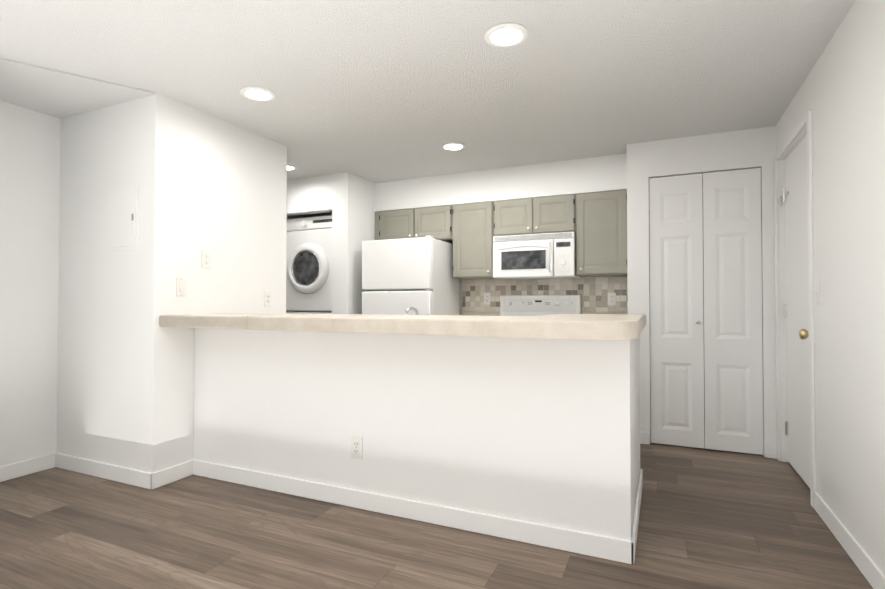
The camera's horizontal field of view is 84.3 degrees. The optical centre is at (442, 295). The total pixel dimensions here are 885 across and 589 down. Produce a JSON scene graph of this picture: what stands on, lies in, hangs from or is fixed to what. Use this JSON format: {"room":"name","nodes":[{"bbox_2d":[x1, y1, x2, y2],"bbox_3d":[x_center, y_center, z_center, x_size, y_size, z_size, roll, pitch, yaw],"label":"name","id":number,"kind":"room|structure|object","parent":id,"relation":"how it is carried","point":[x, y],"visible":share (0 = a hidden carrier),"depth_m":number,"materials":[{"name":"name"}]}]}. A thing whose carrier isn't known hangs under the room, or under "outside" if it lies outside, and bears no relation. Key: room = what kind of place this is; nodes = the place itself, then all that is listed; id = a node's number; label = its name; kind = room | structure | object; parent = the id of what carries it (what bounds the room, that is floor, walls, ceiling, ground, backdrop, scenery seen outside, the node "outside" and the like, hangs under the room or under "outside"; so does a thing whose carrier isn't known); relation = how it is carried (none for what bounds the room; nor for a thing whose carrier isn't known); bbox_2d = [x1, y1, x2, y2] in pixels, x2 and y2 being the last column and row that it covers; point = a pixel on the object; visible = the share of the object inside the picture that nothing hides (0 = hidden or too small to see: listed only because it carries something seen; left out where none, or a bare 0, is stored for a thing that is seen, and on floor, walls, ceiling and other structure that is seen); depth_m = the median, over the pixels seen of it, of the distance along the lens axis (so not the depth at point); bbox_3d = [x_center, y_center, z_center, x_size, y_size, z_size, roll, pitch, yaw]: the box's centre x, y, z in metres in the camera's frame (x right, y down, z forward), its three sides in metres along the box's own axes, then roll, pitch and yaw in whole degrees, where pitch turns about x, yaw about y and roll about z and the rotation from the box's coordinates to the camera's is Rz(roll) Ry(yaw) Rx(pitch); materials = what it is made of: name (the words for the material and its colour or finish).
{"room":"kitchen","nodes":[
{"label":"kitchen","id":0,"kind":"room"},
{"bbox_2d":[0,101,59,465],"bbox_3d":[-3.373,-0.068,0.764,0.710,2.300,5.170,0,-1,24],"label":"wall","id":1,"kind":"structure","parent":0,"point":[29,199],"depth_m":3.07,"materials":[{"name":"paint"}]},
{"bbox_2d":[0,454,51,481],"bbox_3d":[-2.657,1.068,2.898,0.013,0.092,0.580,0,-1,24],"label":"baseboard","id":2,"kind":"structure","parent":1,"relation":"attached to","point":[22,468],"depth_m":3.03,"materials":[{"name":"paint"}]},
{"bbox_2d":[57,92,286,472],"bbox_3d":[-1.875,-0.027,3.522,0.940,2.300,1.090,0,-1,24],"label":"wall","id":3,"kind":"structure","parent":0,"point":[216,186],"depth_m":3.05,"materials":[{"name":"paint"}]},
{"bbox_2d":[52,453,159,489],"bbox_3d":[-2.097,1.070,2.999,0.953,0.092,0.016,0,-1,24],"label":"baseboard","id":4,"kind":"structure","parent":3,"relation":"attached to","point":[143,479],"depth_m":2.96,"materials":[{"name":"paint"}]},
{"bbox_2d":[108,185,138,250],"bbox_3d":[-1.931,-0.465,2.949,0.275,0.380,0.013,0,-1,24],"label":"panel","id":5,"kind":"object","parent":3,"relation":"attached to","point":[123,221],"visible":1,"depth_m":2.94,"materials":[{"name":"paint"}]},
{"bbox_2d":[176,277,186,295],"bbox_3d":[-1.594,-0.055,2.988,0.012,0.115,0.070,0,-1,24],"label":"light switch","id":6,"kind":"object","parent":3,"relation":"attached to","point":[181,286],"visible":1,"depth_m":2.98,"materials":[{"name":"plastic"}]},
{"bbox_2d":[201,250,210,268],"bbox_3d":[-1.523,-0.232,3.153,0.008,0.115,0.070,0,-1,24],"label":"outlet plate","id":7,"kind":"object","parent":3,"relation":"attached to","point":[206,259],"visible":1,"depth_m":3.15,"materials":[{"name":"plastic"}]},
{"bbox_2d":[264,291,270,306],"bbox_3d":[-1.301,0.025,3.642,0.009,0.115,0.070,0,-1,24],"label":"outlet","id":8,"kind":"object","parent":3,"relation":"attached to","point":[267,298],"visible":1,"depth_m":3.64,"materials":[{"name":"plastic"}]},
{"bbox_2d":[287,174,331,218],"bbox_3d":[-1.971,-0.003,5.127,2.070,2.300,0.120,0,-1,24],"label":"wall","id":9,"kind":"structure","parent":0,"point":[309,197],"depth_m":4.76,"materials":[{"name":"paint"}]},
{"bbox_2d":[332,172,374,313],"bbox_3d":[-0.783,-0.004,5.026,0.180,2.300,0.910,0,-1,24],"label":"wall pier","id":10,"kind":"object","parent":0,"point":[353,220],"visible":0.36,"depth_m":4.64,"materials":[{"name":"paint"}]},
{"bbox_2d":[194,328,637,540],"bbox_3d":[-0.367,0.645,2.598,2.558,0.928,0.120,0,-1,24],"label":"wall","id":11,"kind":"structure","parent":0,"point":[543,431],"depth_m":2.38,"materials":[{"name":"paint"}]},
{"bbox_2d":[351,436,362,458],"bbox_3d":[-0.451,0.795,2.563,0.070,0.115,0.009,0,-1,24],"label":"outlet","id":12,"kind":"object","parent":11,"relation":"attached to","point":[356,446],"visible":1,"depth_m":2.56,"materials":[{"name":"plastic"}]},
{"bbox_2d":[159,313,645,339],"bbox_3d":[-0.338,0.145,2.626,2.592,0.070,0.660,0,-1,24],"label":"countertop","id":13,"kind":"structure","parent":11,"relation":"on","point":[597,326],"depth_m":2.10,"materials":[{"name":"beige laminate"}]},
{"bbox_2d":[188,459,636,564],"bbox_3d":[-0.389,1.062,2.528,2.573,0.092,0.016,0,-1,24],"label":"baseboard","id":14,"kind":"structure","parent":11,"relation":"attached to","point":[601,546],"depth_m":2.36,"materials":[{"name":"paint"}]},
{"bbox_2d":[0,0,855,182],"bbox_3d":[-1.599,-1.249,1.618,6.000,0.112,8.150,0,-1,24],"label":"ceiling","id":15,"kind":"structure","parent":0,"point":[375,91],"depth_m":2.58,"materials":[{"name":"white paint"}]},
{"bbox_2d":[240,86,275,101],"bbox_3d":[-1.080,-1.180,2.870,0.199,0.012,0.199,0,-1,24],"label":"recessed light","id":16,"kind":"object","parent":15,"relation":"in","point":[256,93],"visible":1,"depth_m":2.85,"materials":[{"name":"paint"}]},
{"bbox_2d":[287,164,296,170],"bbox_3d":[-1.417,-1.157,4.413,0.199,0.012,0.199,0,-1,24],"label":"recessed light","id":17,"kind":"object","parent":15,"relation":"in","point":[290,167],"visible":0.52,"depth_m":4.41,"materials":[{"name":"paint"}]},
{"bbox_2d":[440,142,465,150],"bbox_3d":[0.084,-1.165,3.826,0.199,0.012,0.199,0,-1,24],"label":"recessed light","id":18,"kind":"object","parent":15,"relation":"in","point":[452,146],"visible":0.98,"depth_m":3.82,"materials":[{"name":"paint"}]},
{"bbox_2d":[485,23,527,47],"bbox_3d":[0.293,-1.189,2.241,0.199,0.012,0.199,0,-1,24],"label":"recessed light","id":19,"kind":"object","parent":15,"relation":"in","point":[503,35],"visible":0.98,"depth_m":2.23,"materials":[{"name":"paint"}]},
{"bbox_2d":[0,429,872,588],"bbox_3d":[-1.599,1.144,1.582,6.000,0.100,8.150,0,-1,24],"label":"floor","id":20,"kind":"structure","parent":0,"point":[714,519],"depth_m":2.19,"materials":[{"name":"brown wood"}]},
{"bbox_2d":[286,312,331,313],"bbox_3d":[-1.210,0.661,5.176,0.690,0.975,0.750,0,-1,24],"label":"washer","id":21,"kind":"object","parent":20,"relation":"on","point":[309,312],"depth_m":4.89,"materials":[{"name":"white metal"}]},
{"bbox_2d":[286,215,331,311],"bbox_3d":[-1.210,-0.307,5.190,0.690,0.950,0.750,0,-1,24],"label":"washing machine","id":22,"kind":"object","parent":21,"relation":"on","point":[308,264],"visible":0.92,"depth_m":4.87,"materials":[{"name":"white enamelled metal"},{"name":"dark glass"}]},
{"bbox_2d":[362,235,459,314],"bbox_3d":[-0.290,0.310,4.729,0.711,1.662,0.700,0,-1,24],"label":"refrigerator","id":23,"kind":"object","parent":20,"relation":"on","point":[400,276],"visible":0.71,"depth_m":4.43,"materials":[{"name":"white enamelled metal"},{"name":"black plastic"}]},
{"bbox_2d":[500,295,580,315],"bbox_3d":[0.781,0.564,4.282,0.752,1.142,0.691,0,-1,24],"label":"range","id":24,"kind":"object","parent":20,"relation":"on","point":[525,305],"visible":0.12,"depth_m":4.53,"materials":[{"name":"white metal"}]},
{"bbox_3d":[0.805,0.704,4.324,1.589,0.863,0.623,0,-1,24],"label":"base cabinet","id":25,"kind":"object","parent":20,"relation":"on","visible":0},
{"bbox_2d":[462,311,627,315],"bbox_3d":[0.806,0.210,4.335,1.592,0.120,0.617,0,-1,24],"label":"countertop","id":26,"kind":"structure","parent":25,"relation":"on","point":[473,313],"depth_m":4.81,"materials":[{"name":"laminate"}]},
{"bbox_3d":[-0.224,0.685,3.063,2.432,0.863,0.837,0,-1,24],"label":"cabinet","id":27,"kind":"object","parent":20,"relation":"on","visible":0},
{"bbox_3d":[-0.221,0.232,3.078,2.434,0.040,0.857,0,-1,24],"label":"countertop","id":28,"kind":"structure","parent":27,"relation":"on","visible":0},
{"bbox_2d":[404,307,427,314],"bbox_3d":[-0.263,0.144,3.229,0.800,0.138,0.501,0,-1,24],"label":"sink faucet","id":29,"kind":"object","parent":28,"relation":"on","point":[407,310],"visible":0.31,"depth_m":3.34,"materials":[{"name":"silver metal"}]},
{"bbox_2d":[374,153,626,211],"bbox_3d":[0.481,-1.013,4.659,2.438,0.292,0.329,0,-1,24],"label":"soffit","id":30,"kind":"structure","parent":0,"point":[593,174],"depth_m":4.43,"materials":[{"name":"paint"}]},
{"bbox_2d":[460,276,627,314],"bbox_3d":[0.519,-0.006,4.874,2.560,2.300,0.120,0,-1,24],"label":"wall","id":31,"kind":"structure","parent":0,"point":[499,311],"depth_m":4.84,"materials":[{"name":"paint"}]},
{"bbox_2d":[375,208,414,239],"bbox_3d":[-0.421,-0.695,5.050,0.465,0.327,0.344,0,-1,24],"label":"upper cabinet","id":32,"kind":"object","parent":31,"relation":"attached to","point":[390,224],"depth_m":4.89,"materials":[{"name":"paint"}]},
{"bbox_2d":[415,205,450,242],"bbox_3d":[-0.026,-0.698,4.872,0.402,0.327,0.344,0,-1,24],"label":"upper cabinet","id":33,"kind":"object","parent":31,"relation":"attached to","point":[435,221],"depth_m":4.71,"materials":[{"name":"paint"}]},
{"bbox_2d":[451,201,494,279],"bbox_3d":[0.345,-0.514,4.703,0.407,0.700,0.344,0,-1,24],"label":"upper cabinet","id":34,"kind":"object","parent":31,"relation":"attached to","point":[472,224],"depth_m":4.54,"materials":[{"name":"paint"}]},
{"bbox_2d":[495,197,534,235],"bbox_3d":[0.700,-0.703,4.546,0.367,0.327,0.344,0,-1,24],"label":"upper cabinet","id":35,"kind":"object","parent":31,"relation":"attached to","point":[513,216],"depth_m":4.38,"materials":[{"name":"paint"}]},
{"bbox_2d":[461,277,627,311],"bbox_3d":[0.924,-0.004,4.618,1.607,0.313,0.013,0,-1,24],"label":"backsplash","id":36,"kind":"structure","parent":31,"relation":"attached to","point":[593,292],"depth_m":4.57,"materials":[{"name":"tile"}]},
{"bbox_2d":[484,293,489,303],"bbox_3d":[0.440,0.030,4.826,0.070,0.115,0.009,0,-1,24],"label":"outlet","id":37,"kind":"object","parent":36,"relation":"attached to","point":[486,298],"visible":1,"depth_m":4.82,"materials":[{"name":"plastic"}]},
{"bbox_2d":[608,293,615,305],"bbox_3d":[1.504,0.031,4.347,0.070,0.115,0.009,0,-1,24],"label":"outlet","id":38,"kind":"object","parent":36,"relation":"attached to","point":[611,299],"visible":1,"depth_m":4.34,"materials":[{"name":"plastic"}]},
{"bbox_2d":[535,194,574,233],"bbox_3d":[1.035,-0.705,4.396,0.367,0.327,0.344,0,-1,24],"label":"upper cabinet","id":39,"kind":"object","parent":31,"relation":"attached to","point":[553,214],"depth_m":4.24,"materials":[{"name":"paint"}]},
{"bbox_2d":[493,232,580,279],"bbox_3d":[0.850,-0.346,4.428,0.723,0.382,0.425,0,-1,24],"label":"over-the-range microwave","id":40,"kind":"object","parent":39,"relation":"attached to","point":[536,256],"visible":1,"depth_m":4.27,"materials":[{"name":"white plastic"},{"name":"white enamelled metal"},{"name":"dark glass"}]},
{"bbox_2d":[575,189,626,276],"bbox_3d":[1.395,-0.521,4.231,0.420,0.700,0.344,0,-1,24],"label":"upper cabinet","id":41,"kind":"object","parent":31,"relation":"attached to","point":[596,222],"depth_m":4.08,"materials":[{"name":"paint"}]},
{"bbox_2d":[638,336,639,482],"bbox_3d":[0.948,0.645,2.550,0.120,0.928,0.810,0,-1,24],"label":"wall","id":42,"kind":"structure","parent":0,"point":[639,336],"depth_m":2.77,"materials":[{"name":"paint"}]},
{"bbox_2d":[632,469,642,535],"bbox_3d":[0.983,1.061,2.457,0.013,0.092,0.940,0,-1,24],"label":"baseboard","id":43,"kind":"structure","parent":42,"relation":"attached to","point":[639,493],"depth_m":2.39,"materials":[{"name":"paint"}]},
{"bbox_2d":[627,126,776,456],"bbox_3d":[2.031,-0.021,3.932,0.970,2.300,0.780,0,-1,24],"label":"wall","id":44,"kind":"structure","parent":0,"point":[739,149],"depth_m":3.60,"materials":[{"name":"paint"}]},
{"bbox_2d":[649,167,762,454],"bbox_3d":[1.909,0.103,3.573,0.726,2.017,0.071,0,-1,24],"label":"bifold closet door","id":45,"kind":"structure","parent":44,"relation":"in","point":[711,364],"depth_m":3.56,"materials":[{"name":"paint"}]},
{"bbox_2d":[776,0,884,574],"bbox_3d":[0.909,-0.078,0.084,0.140,2.300,7.440,0,-1,24],"label":"wall","id":46,"kind":"structure","parent":0,"point":[840,93],"depth_m":2.06,"materials":[{"name":"paint"}]},
{"bbox_2d":[778,135,809,487],"bbox_3d":[2.144,0.088,2.953,0.121,2.029,0.783,0,-1,24],"label":"entry door","id":47,"kind":"structure","parent":46,"relation":"in","point":[797,422],"depth_m":3.02,"materials":[{"name":"paint"},{"name":"brass"}]},
{"bbox_2d":[774,110,815,507],"bbox_3d":[2.183,0.070,2.936,0.156,2.090,0.880,0,-1,24],"label":"door frame","id":48,"kind":"structure","parent":46,"relation":"attached to","point":[780,302],"depth_m":3.30,"materials":[{"name":"paint"}]},
{"bbox_2d":[814,282,819,304],"bbox_3d":[1.908,-0.012,2.496,0.017,0.115,0.070,0,-1,24],"label":"light switch","id":49,"kind":"object","parent":46,"relation":"attached to","point":[817,292],"visible":1,"depth_m":2.48,"materials":[{"name":"plastic"}]},
{"bbox_2d":[814,492,884,588],"bbox_3d":[0.624,1.019,-0.380,0.013,0.092,6.390,0,-1,24],"label":"baseboard","id":50,"kind":"structure","parent":46,"relation":"attached to","point":[876,578],"depth_m":2.04,"materials":[{"name":"paint"}]}
]}

